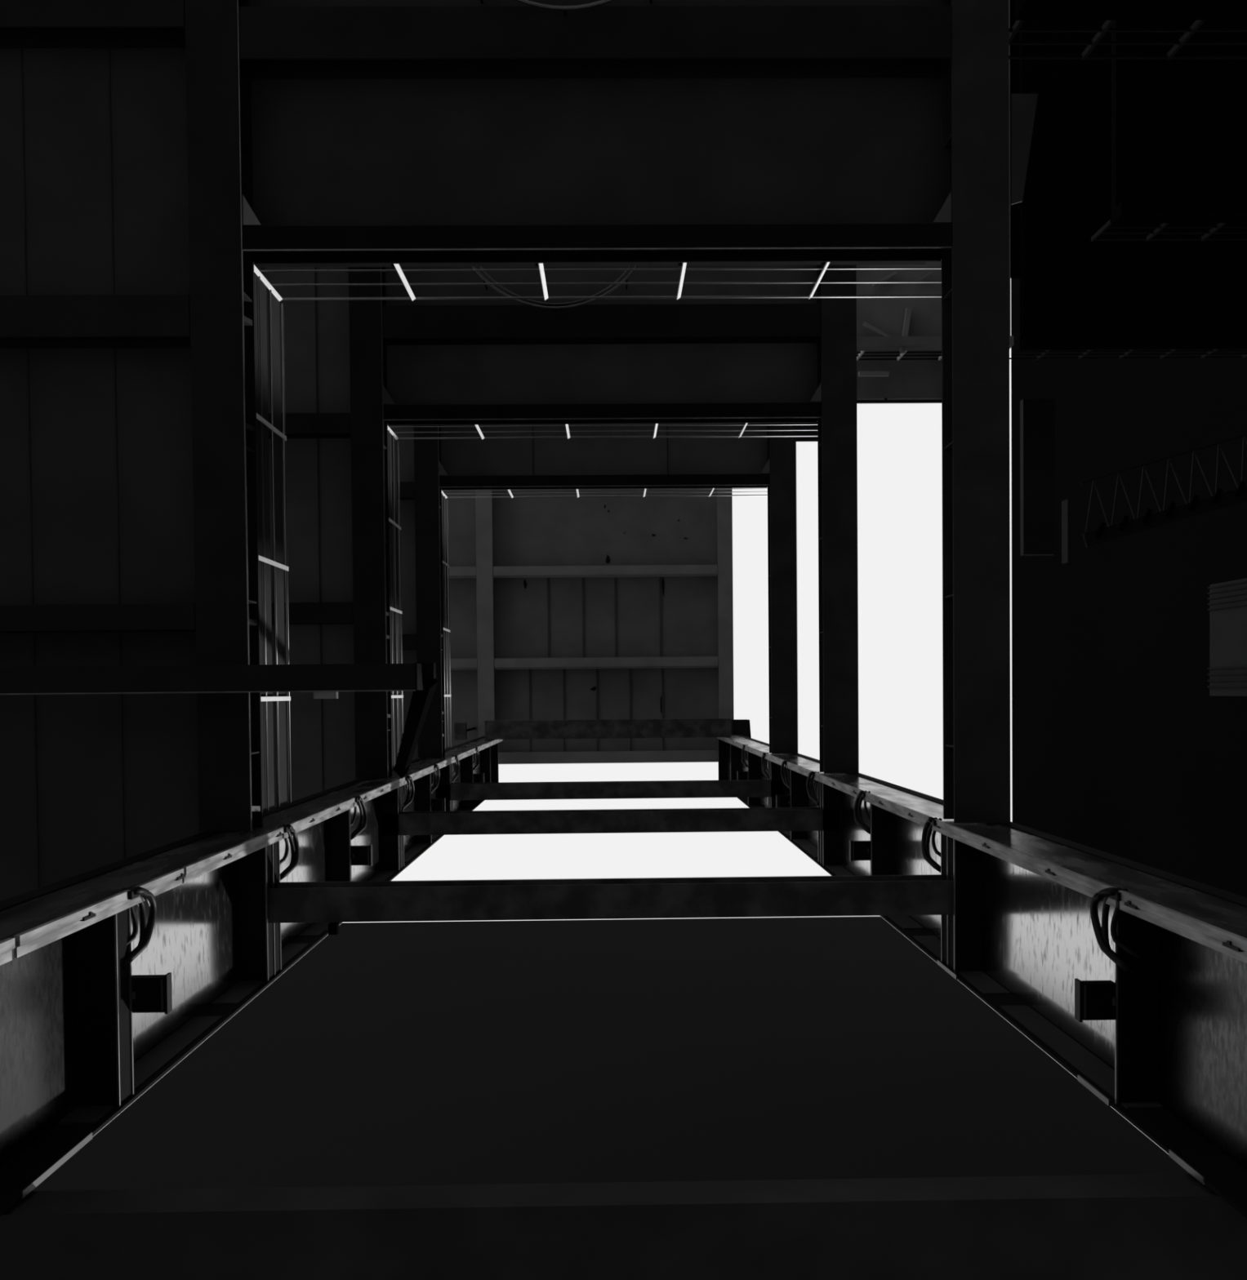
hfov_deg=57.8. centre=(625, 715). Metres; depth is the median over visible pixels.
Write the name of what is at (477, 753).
cable loop
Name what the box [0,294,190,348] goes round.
beam
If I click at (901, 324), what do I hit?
deck
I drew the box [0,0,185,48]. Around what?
beam
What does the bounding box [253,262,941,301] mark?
guard railing
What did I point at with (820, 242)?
beam
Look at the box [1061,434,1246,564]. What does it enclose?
truss
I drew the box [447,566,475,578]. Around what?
roof beam
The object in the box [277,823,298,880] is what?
cable loop
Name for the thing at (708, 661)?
roof beam
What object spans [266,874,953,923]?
cross beam
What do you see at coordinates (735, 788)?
cross beam
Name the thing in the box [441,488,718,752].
wall
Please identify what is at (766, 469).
gusset plate
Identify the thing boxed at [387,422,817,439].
guard railing
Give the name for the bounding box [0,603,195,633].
beam
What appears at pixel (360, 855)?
box
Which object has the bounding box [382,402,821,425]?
beam
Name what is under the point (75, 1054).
girder
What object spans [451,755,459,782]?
cable loop
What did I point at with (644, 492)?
guard railing
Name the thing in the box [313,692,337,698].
socket
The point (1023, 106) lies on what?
panel
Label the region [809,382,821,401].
gusset plate
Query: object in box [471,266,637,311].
ring
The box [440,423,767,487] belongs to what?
deck
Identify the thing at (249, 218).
gusset plate
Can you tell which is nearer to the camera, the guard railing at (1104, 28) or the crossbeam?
the crossbeam
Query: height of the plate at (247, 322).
0.250 m
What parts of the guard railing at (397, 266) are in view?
post, post, post, toe plate, rail, rail, handrail, post, post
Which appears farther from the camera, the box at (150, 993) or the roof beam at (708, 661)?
the roof beam at (708, 661)
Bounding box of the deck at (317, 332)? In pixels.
[253,265,391,807]
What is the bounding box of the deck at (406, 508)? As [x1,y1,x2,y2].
[387,425,419,760]
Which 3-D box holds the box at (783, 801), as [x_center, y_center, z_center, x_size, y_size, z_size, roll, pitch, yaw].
[2.940,1.542,20.209,0.493,0.100,0.259,-1,-89,-1]
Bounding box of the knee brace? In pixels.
[394,677,437,778]
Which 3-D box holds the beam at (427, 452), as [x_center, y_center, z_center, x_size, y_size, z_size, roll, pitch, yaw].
[-3.948,-6.304,22.451,0.486,0.363,14.250,-1,-89,-1]
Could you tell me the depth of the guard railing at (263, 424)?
11.36 m
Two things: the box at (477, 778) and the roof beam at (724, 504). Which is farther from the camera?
the roof beam at (724, 504)
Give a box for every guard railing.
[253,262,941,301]
[253,272,291,813]
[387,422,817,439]
[387,430,403,768]
[441,488,767,498]
[441,493,451,751]
[856,351,941,360]
[1008,20,1246,60]
[1008,349,1246,359]
[1090,219,1246,241]
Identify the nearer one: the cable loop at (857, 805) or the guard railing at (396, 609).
the cable loop at (857, 805)
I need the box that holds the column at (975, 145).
[940,0,1009,822]
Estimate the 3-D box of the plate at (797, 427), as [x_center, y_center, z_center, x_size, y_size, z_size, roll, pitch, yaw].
[3.906,-9.523,22.701,1.180,0.050,7.970,-1,-89,-1]
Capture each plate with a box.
[241,193,261,225]
[243,315,252,325]
[248,617,257,625]
[251,805,260,811]
[382,385,394,404]
[438,460,447,475]
[760,459,768,473]
[795,422,817,441]
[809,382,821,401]
[933,191,951,222]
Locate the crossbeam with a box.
[0,1173,1246,1279]
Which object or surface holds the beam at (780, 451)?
attached to the girder at (1171, 1060)
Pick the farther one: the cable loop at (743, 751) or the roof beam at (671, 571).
the roof beam at (671, 571)
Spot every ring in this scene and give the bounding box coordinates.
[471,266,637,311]
[480,0,651,16]
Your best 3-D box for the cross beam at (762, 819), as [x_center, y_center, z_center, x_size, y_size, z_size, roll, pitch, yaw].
[-0.221,1.597,17.165,6.880,0.360,0.320,-1,-89,-1]
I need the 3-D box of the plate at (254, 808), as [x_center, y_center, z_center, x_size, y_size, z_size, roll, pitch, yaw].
[-3.541,0.873,10.647,0.115,0.250,0.080,-1,-89,-1]
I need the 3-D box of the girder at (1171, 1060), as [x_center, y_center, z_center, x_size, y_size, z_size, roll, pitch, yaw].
[3.241,1.599,16.083,0.645,35.200,1.418,-1,-89,-1]
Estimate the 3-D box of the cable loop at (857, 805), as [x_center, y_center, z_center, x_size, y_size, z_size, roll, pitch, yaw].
[3.002,1.197,14.124,0.242,0.390,0.565,-1,-89,-1]
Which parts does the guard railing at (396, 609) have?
rail, panel, post, rail, post, panel, post, handrail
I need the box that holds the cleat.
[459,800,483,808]
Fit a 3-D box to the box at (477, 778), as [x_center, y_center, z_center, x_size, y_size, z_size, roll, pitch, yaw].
[-3.553,1.467,26.319,0.493,0.100,0.259,-1,-89,-1]
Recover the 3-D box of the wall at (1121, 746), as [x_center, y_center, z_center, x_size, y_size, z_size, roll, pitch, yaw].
[37.242,-26.763,43.972,12.200,91.175,73.000,-1,-89,-1]
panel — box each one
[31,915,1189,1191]
[1010,93,1037,204]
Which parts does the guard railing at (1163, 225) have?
post, post, rail, rail, rail, post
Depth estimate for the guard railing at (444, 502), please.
23.40 m
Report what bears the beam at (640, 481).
attached to the beam at (427, 452)
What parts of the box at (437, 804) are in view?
plate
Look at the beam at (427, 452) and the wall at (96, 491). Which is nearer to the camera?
the wall at (96, 491)
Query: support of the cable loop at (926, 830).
attached to the girder at (1171, 1060)
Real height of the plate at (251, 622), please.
0.250 m
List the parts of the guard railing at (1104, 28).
post, post, rail, rail, rail, post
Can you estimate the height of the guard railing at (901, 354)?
1.120 m
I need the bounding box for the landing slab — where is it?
[1019,398,1054,555]
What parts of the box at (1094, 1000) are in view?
plate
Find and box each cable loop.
[120,886,156,968]
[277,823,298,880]
[349,795,367,839]
[401,775,414,810]
[430,764,439,793]
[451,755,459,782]
[472,746,479,769]
[741,744,747,767]
[761,752,768,778]
[780,760,790,791]
[805,771,819,806]
[853,790,870,834]
[920,817,941,872]
[1089,887,1142,976]
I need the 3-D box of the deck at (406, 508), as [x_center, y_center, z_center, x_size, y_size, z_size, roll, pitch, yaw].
[-8.047,-5.594,22.610,8.640,0.060,15.600,-1,-89,-1]
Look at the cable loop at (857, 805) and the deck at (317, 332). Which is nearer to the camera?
the cable loop at (857, 805)
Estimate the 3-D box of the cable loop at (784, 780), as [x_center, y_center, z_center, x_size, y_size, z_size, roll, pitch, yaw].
[2.907,1.069,20.345,0.186,0.436,0.578,-11,-89,-1]
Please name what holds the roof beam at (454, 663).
attached to the wall at (607, 616)
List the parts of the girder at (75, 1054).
edge trim, plate, plate, plate, plate, plate, plate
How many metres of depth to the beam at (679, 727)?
31.01 m
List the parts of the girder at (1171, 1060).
plate, plate, plate, plate, edge trim, plate, plate, edge trim, edge trim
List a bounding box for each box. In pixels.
[131,972,172,1014]
[351,844,372,866]
[431,797,445,811]
[473,773,484,782]
[737,770,747,779]
[775,795,790,807]
[848,840,870,861]
[1074,978,1116,1022]
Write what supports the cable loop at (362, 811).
attached to the girder at (75, 1054)
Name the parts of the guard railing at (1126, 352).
post, post, post, rail, rail, rail, post, post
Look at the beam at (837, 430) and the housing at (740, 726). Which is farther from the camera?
the housing at (740, 726)
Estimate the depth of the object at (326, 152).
10.75 m
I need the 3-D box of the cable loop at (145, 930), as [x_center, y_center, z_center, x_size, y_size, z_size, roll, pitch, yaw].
[-3.265,1.393,7.527,0.192,0.404,0.580,11,-89,-1]
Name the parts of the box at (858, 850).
plate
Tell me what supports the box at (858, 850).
attached to the girder at (1171, 1060)
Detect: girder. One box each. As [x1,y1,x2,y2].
[0,736,503,1216]
[716,733,1246,1218]
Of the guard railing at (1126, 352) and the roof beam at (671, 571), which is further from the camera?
the guard railing at (1126, 352)
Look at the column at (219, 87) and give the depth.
10.40 m
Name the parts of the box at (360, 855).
plate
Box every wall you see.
[0,47,261,901]
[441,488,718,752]
[856,0,1019,403]
[1010,278,1246,897]
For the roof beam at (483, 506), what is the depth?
33.59 m
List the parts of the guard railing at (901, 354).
post, rail, rail, rail, post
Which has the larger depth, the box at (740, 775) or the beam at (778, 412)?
the box at (740, 775)
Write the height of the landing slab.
0.300 m
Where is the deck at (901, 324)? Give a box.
[855,0,1013,376]
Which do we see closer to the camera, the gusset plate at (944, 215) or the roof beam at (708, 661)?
the gusset plate at (944, 215)
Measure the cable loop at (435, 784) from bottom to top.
0.436 m
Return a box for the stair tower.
[1207,577,1246,696]
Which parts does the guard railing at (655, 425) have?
post, post, post, rail, rail, handrail, toe plate, post, post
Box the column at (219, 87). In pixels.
[184,0,262,831]
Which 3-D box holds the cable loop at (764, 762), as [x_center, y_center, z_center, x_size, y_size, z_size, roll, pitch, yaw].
[2.864,1.014,23.073,0.197,0.431,0.580,-12,-89,-1]
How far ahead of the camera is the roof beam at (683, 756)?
33.73 m
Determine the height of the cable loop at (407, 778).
0.419 m
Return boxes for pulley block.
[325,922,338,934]
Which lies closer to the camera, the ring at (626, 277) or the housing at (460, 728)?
the ring at (626, 277)
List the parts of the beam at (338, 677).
plate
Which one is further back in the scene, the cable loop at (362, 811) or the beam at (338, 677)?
the cable loop at (362, 811)
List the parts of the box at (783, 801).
plate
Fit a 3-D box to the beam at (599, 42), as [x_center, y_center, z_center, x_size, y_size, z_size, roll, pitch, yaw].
[-0.271,-6.282,10.540,6.530,0.340,0.470,-1,-89,-1]
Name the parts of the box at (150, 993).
plate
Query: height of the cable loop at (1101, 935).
0.404 m
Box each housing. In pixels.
[453,722,475,739]
[730,719,751,737]
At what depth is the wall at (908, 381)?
38.50 m
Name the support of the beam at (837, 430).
attached to the girder at (1171, 1060)
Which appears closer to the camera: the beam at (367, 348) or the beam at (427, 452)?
the beam at (367, 348)
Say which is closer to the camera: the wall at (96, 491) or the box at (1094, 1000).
the box at (1094, 1000)
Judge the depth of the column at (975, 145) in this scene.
10.50 m
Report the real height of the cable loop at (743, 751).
0.413 m
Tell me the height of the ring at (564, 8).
0.478 m
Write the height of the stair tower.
53.252 m
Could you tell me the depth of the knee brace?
12.45 m
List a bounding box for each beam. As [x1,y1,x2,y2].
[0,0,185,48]
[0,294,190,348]
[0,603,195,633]
[0,662,435,694]
[238,5,951,78]
[242,223,951,264]
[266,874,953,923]
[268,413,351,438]
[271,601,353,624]
[348,266,392,778]
[381,807,839,835]
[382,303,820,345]
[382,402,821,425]
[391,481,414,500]
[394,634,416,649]
[413,425,444,757]
[437,779,782,800]
[439,473,768,489]
[444,658,477,670]
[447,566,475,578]
[475,490,494,737]
[484,718,730,739]
[493,564,717,578]
[494,656,717,669]
[497,750,718,764]
[716,488,733,719]
[766,422,797,754]
[816,264,858,773]
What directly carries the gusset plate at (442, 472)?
attached to the beam at (427, 452)
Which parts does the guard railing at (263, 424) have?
rail, panel, post, post, rail, post, panel, handrail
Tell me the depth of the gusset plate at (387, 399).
16.83 m
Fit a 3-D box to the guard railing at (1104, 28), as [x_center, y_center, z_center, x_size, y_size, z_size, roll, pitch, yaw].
[9.801,-10.765,17.931,7.700,1.120,0.100,-1,-89,-1]

